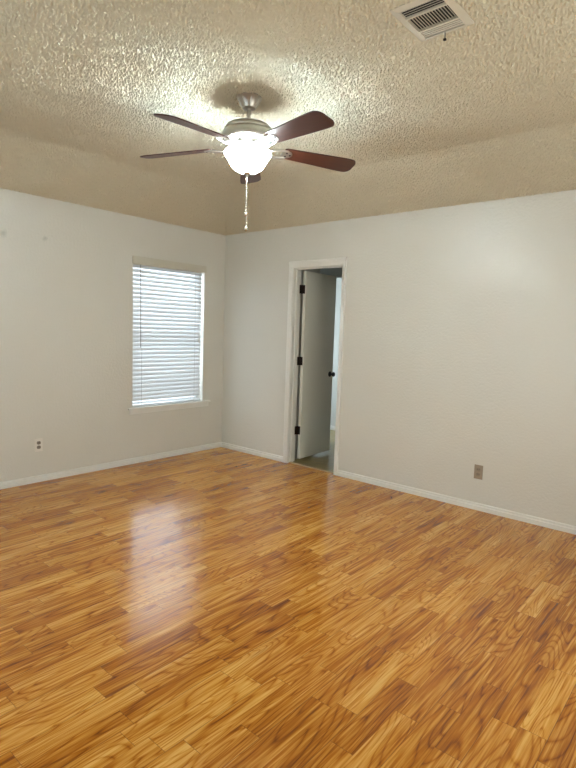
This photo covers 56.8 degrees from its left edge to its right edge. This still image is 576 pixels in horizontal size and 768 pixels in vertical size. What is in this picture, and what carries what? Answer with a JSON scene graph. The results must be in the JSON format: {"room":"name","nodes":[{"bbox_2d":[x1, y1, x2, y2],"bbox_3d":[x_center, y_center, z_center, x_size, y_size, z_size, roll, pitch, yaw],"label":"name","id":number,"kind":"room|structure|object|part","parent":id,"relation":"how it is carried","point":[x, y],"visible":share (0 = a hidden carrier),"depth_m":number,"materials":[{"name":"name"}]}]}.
{"room":"empty bedroom","nodes":[
{"label":"empty bedroom","id":0,"kind":"room"},
{"bbox_2d":[0,188,225,481],"bbox_3d":[-2.284,-0.357,4.498,0.150,2.440,4.765,7,8,40],"label":"wall","id":1,"kind":"structure","parent":0,"point":[66,268],"depth_m":4.85,"materials":[{"name":"paint"}]},
{"bbox_2d":[34,438,42,451],"bbox_3d":[-2.171,0.531,4.634,0.010,0.115,0.070,7,8,40],"label":"wall outlet","id":2,"kind":"object","parent":1,"relation":"attached to","point":[38,442],"visible":1,"depth_m":4.63,"materials":[{"name":"white plastic"}]},
{"bbox_2d":[0,442,221,488],"bbox_3d":[-2.250,0.834,4.578,0.014,0.058,4.500,7,8,40],"label":"baseboard","id":3,"kind":"structure","parent":1,"relation":"attached to","point":[44,477],"depth_m":5.10,"materials":[{"name":"white paint"}]},
{"bbox_2d":[127,268,210,414],"bbox_3d":[-1.266,-0.489,5.639,0.170,1.530,1.057,7,8,40],"label":"window","id":4,"kind":"structure","parent":1,"relation":"in","point":[198,403],"depth_m":5.65,"materials":[{"name":"white plastic"}]},
{"bbox_3d":[-1.335,-0.170,5.697,0.004,0.670,0.835,7,8,40],"label":"pane","id":5,"kind":"part","parent":4,"relation":"part of","materials":[{"name":"clear glass"}]},
{"bbox_3d":[-1.319,-0.882,5.631,0.004,0.680,0.835,7,8,40],"label":"pane","id":6,"kind":"part","parent":4,"relation":"part of","materials":[{"name":"clear glass"}]},
{"bbox_3d":[-1.325,-0.526,5.662,0.045,1.465,0.905,7,8,40],"label":"frame","id":7,"kind":"part","parent":4,"relation":"part of","materials":[{"name":"white plastic"}]},
{"bbox_3d":[-1.272,0.218,5.696,0.125,0.018,1.057,7,8,40],"label":"sill","id":8,"kind":"part","parent":4,"relation":"part of","materials":[{"name":"white paint"}]},
{"bbox_2d":[132,256,206,406],"bbox_3d":[-1.247,-0.534,5.598,0.076,1.484,0.924,7,8,40],"label":"window blind","id":9,"kind":"object","parent":4,"relation":"attached to","point":[166,328],"visible":0.98,"depth_m":5.57,"materials":[{"name":"white plastic"}]},
{"bbox_3d":[-1.288,0.195,5.671,0.048,0.016,0.875,7,8,40],"label":"rail","id":10,"kind":"part","parent":9,"relation":"part of","materials":[{"name":"white plastic"}]},
{"bbox_3d":[-0.979,-0.876,5.830,0.005,0.690,0.017,7,8,40],"label":"pull cord","id":11,"kind":"part","parent":9,"relation":"part of","materials":[{"name":"white fabric"}]},
{"bbox_2d":[0,430,575,767],"bbox_3d":[0.592,1.061,4.159,5.200,0.120,7.850,7,8,40],"label":"floor","id":12,"kind":"structure","parent":0,"point":[220,607],"depth_m":2.53,"materials":[{"name":"laminate"}]},
{"bbox_2d":[0,0,575,235],"bbox_3d":[-0.312,-1.590,2.729,5.220,0.519,4.820,7,8,40],"label":"ceiling","id":13,"kind":"structure","parent":0,"point":[485,112],"depth_m":3.04,"materials":[{"name":"beige paint"}]},
{"bbox_2d":[140,92,354,230],"bbox_3d":[-0.236,-1.254,3.017,1.288,0.738,1.275,7,8,40],"label":"ceiling fan","id":14,"kind":"object","parent":13,"relation":"hanging from","point":[248,138],"visible":1,"depth_m":2.96,"materials":[{"name":"brown wood"}]},
{"bbox_3d":[-0.656,-1.367,3.162,0.457,0.006,0.142,1,18,15],"label":"blade","id":15,"kind":"part","parent":14,"relation":"part of","materials":[{"name":"brown wood"}]},
{"bbox_3d":[-0.474,-1.295,2.680,0.142,0.006,0.457,20,19,30],"label":"blade","id":16,"kind":"part","parent":14,"relation":"part of","materials":[{"name":"brown wood"}]},
{"bbox_3d":[-0.241,-1.094,3.071,0.006,0.206,0.006,7,8,40],"label":"pull chain","id":17,"kind":"part","parent":14,"relation":"part of","materials":[{"name":"silver metal"}]},
{"bbox_3d":[-0.232,-1.274,3.053,0.268,0.121,0.268,7,8,40],"label":"lamp shade","id":18,"kind":"part","parent":14,"relation":"part of","materials":[{"name":"white glass"}]},
{"bbox_3d":[-0.249,-1.390,3.486,0.142,0.006,0.457,-11,4,-2],"label":"blade","id":19,"kind":"part","parent":14,"relation":"part of","materials":[{"name":"brown wood"}]},
{"bbox_3d":[0.046,-1.299,2.702,0.142,0.006,0.457,14,-1,-39],"label":"blade","id":20,"kind":"part","parent":14,"relation":"part of","materials":[{"name":"brown wood"}]},
{"bbox_3d":[0.185,-1.346,3.202,0.457,0.006,0.142,2,-8,-21],"label":"blade","id":21,"kind":"part","parent":14,"relation":"part of","materials":[{"name":"brown wood"}]},
{"bbox_2d":[389,0,474,41],"bbox_3d":[0.595,-1.495,2.195,0.242,0.040,0.290,7,8,40],"label":"ceiling vent","id":22,"kind":"object","parent":13,"relation":"in","point":[426,19],"visible":1,"depth_m":2.19,"materials":[{"name":"white metal"}]},
{"bbox_2d":[320,267,341,278],"bbox_3d":[1.034,-0.427,6.282,2.250,2.440,0.100,7,8,40],"label":"wall","id":23,"kind":"structure","parent":0,"point":[337,272],"depth_m":6.56,"materials":[{"name":"paint"}]},
{"bbox_2d":[330,279,341,425],"bbox_3d":[1.188,-0.502,7.070,1.450,2.440,0.060,7,8,40],"label":"wall","id":24,"kind":"structure","parent":0,"point":[338,281],"depth_m":7.48,"materials":[{"name":"paint"}]},
{"bbox_2d":[221,189,575,525],"bbox_3d":[1.202,-0.248,4.572,5.050,2.440,0.115,7,8,40],"label":"wall","id":25,"kind":"structure","parent":0,"point":[459,349],"depth_m":4.44,"materials":[{"name":"paint"}]},
{"bbox_2d":[221,442,282,461],"bbox_3d":[-0.416,0.755,5.957,0.964,0.058,0.014,7,8,40],"label":"baseboard","id":26,"kind":"structure","parent":25,"relation":"attached to","point":[225,445],"depth_m":5.93,"materials":[{"name":"white paint"}]},
{"bbox_2d":[289,462,332,472],"bbox_3d":[0.248,0.854,5.453,0.597,0.008,0.040,7,8,40],"label":"trim","id":27,"kind":"structure","parent":25,"relation":"attached to","point":[289,462],"depth_m":5.44,"materials":[{"name":"gold metal"}]},
{"bbox_2d":[283,257,346,475],"bbox_3d":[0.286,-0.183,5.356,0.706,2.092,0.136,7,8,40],"label":"door frame","id":28,"kind":"structure","parent":25,"relation":"attached to","point":[341,260],"depth_m":5.47,"materials":[{"name":"white paint"}]},
{"bbox_2d":[295,271,336,458],"bbox_3d":[0.306,-0.201,5.819,0.165,1.980,0.628,6,7,37],"label":"door","id":29,"kind":"structure","parent":25,"relation":"in","point":[318,290],"depth_m":5.79,"materials":[{"name":"white paint"}]},
{"bbox_2d":[337,470,575,534],"bbox_3d":[1.695,1.009,4.152,3.202,0.058,0.014,7,8,40],"label":"baseboard","id":30,"kind":"structure","parent":25,"relation":"attached to","point":[522,517],"depth_m":4.35,"materials":[{"name":"white paint"}]},
{"bbox_2d":[474,464,482,479],"bbox_3d":[1.530,0.707,4.277,0.070,0.115,0.010,7,8,40],"label":"wall outlet","id":31,"kind":"object","parent":25,"relation":"attached to","point":[478,469],"visible":1,"depth_m":4.27,"materials":[{"name":"beige plastic"}]}
]}

